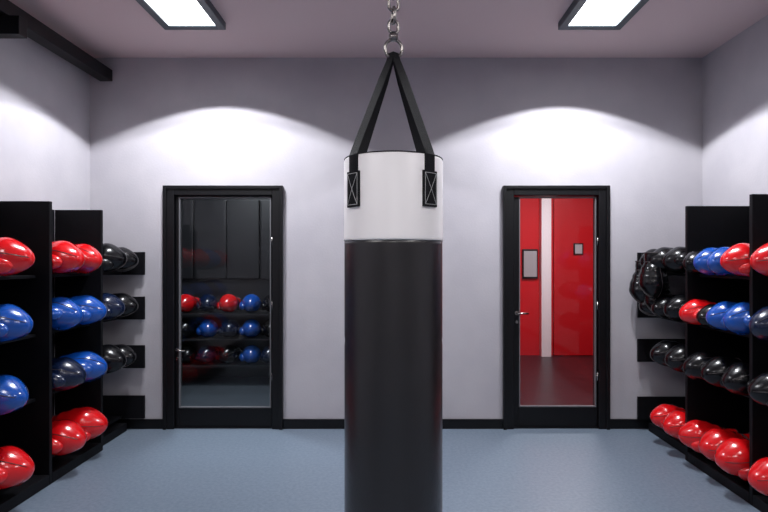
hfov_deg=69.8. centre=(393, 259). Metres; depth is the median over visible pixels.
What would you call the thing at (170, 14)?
ceiling light
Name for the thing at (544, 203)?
trim
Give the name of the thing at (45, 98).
wall
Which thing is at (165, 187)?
bead
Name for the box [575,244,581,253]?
card
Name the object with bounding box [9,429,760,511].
floor
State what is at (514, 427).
threshold
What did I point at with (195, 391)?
floor
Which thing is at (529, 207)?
wall
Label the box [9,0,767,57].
ceiling
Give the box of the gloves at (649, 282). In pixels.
[629,252,671,311]
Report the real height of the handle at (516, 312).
0.114 m
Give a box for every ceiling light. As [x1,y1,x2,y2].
[136,0,225,29]
[558,0,648,29]
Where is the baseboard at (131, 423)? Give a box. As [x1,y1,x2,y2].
[114,419,652,428]
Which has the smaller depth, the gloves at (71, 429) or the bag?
the bag
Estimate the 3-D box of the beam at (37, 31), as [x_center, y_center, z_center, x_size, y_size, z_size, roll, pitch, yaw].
[-2.545,-1.630,2.684,0.110,0.100,4.367,0,0,0]
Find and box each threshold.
[175,427,271,428]
[514,427,597,428]
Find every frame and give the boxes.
[167,189,278,428]
[507,189,605,428]
[573,243,582,254]
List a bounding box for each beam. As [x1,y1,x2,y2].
[0,0,111,80]
[0,15,26,38]
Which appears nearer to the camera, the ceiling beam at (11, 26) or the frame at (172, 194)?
the ceiling beam at (11, 26)
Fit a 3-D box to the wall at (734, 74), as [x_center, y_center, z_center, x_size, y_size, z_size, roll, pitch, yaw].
[2.790,-0.150,1.184,0.120,3.280,7.367,0,0,0]
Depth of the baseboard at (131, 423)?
4.85 m
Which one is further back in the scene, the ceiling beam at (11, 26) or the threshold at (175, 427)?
the threshold at (175, 427)
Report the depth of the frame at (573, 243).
8.51 m
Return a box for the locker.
[181,198,269,376]
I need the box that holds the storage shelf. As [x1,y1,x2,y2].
[181,310,269,366]
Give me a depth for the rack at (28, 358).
3.64 m
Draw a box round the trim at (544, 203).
[539,198,550,356]
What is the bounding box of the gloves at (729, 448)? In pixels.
[639,243,767,495]
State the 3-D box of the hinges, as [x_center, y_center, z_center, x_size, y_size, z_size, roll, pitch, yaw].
[1.799,0.435,4.864,0.017,1.270,0.017,0,0,22]
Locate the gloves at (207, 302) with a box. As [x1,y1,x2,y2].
[181,294,269,362]
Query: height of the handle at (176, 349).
0.114 m
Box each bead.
[163,185,282,429]
[179,197,270,407]
[519,197,595,406]
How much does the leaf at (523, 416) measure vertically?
2.041 m
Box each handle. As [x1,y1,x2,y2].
[174,348,184,360]
[515,311,528,323]
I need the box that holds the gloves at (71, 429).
[0,237,138,489]
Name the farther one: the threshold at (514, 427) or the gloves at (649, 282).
the threshold at (514, 427)
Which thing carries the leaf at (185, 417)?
attached to the wall at (633, 126)
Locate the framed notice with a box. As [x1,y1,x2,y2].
[522,249,537,278]
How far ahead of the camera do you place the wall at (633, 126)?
4.87 m
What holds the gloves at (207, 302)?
on the storage shelf
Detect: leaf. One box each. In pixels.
[176,197,271,426]
[514,197,596,426]
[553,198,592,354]
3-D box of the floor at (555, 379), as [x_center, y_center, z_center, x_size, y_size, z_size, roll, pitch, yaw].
[2.250,1.540,6.844,3.900,0.100,3.713,0,0,0]
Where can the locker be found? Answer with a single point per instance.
(225, 242)
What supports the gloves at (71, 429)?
on the rack at (28, 358)
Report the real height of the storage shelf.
1.150 m
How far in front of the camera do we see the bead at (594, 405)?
4.87 m
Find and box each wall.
[0,37,89,209]
[90,58,701,418]
[520,198,552,354]
[702,15,767,205]
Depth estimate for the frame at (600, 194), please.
4.84 m
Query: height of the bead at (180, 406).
1.867 m
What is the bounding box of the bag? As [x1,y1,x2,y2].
[344,0,442,511]
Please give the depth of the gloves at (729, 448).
3.65 m
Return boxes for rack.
[0,201,144,511]
[637,194,767,511]
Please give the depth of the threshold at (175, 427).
4.86 m
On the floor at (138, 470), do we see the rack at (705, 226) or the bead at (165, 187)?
the rack at (705, 226)
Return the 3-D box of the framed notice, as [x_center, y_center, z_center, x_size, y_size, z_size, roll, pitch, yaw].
[2.120,0.060,8.570,0.240,0.460,0.040,0,0,0]
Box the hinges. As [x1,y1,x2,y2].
[596,237,597,380]
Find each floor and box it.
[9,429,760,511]
[181,377,269,405]
[520,355,592,404]
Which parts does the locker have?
door panel, door panel, door panel, door panel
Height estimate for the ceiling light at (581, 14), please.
0.055 m

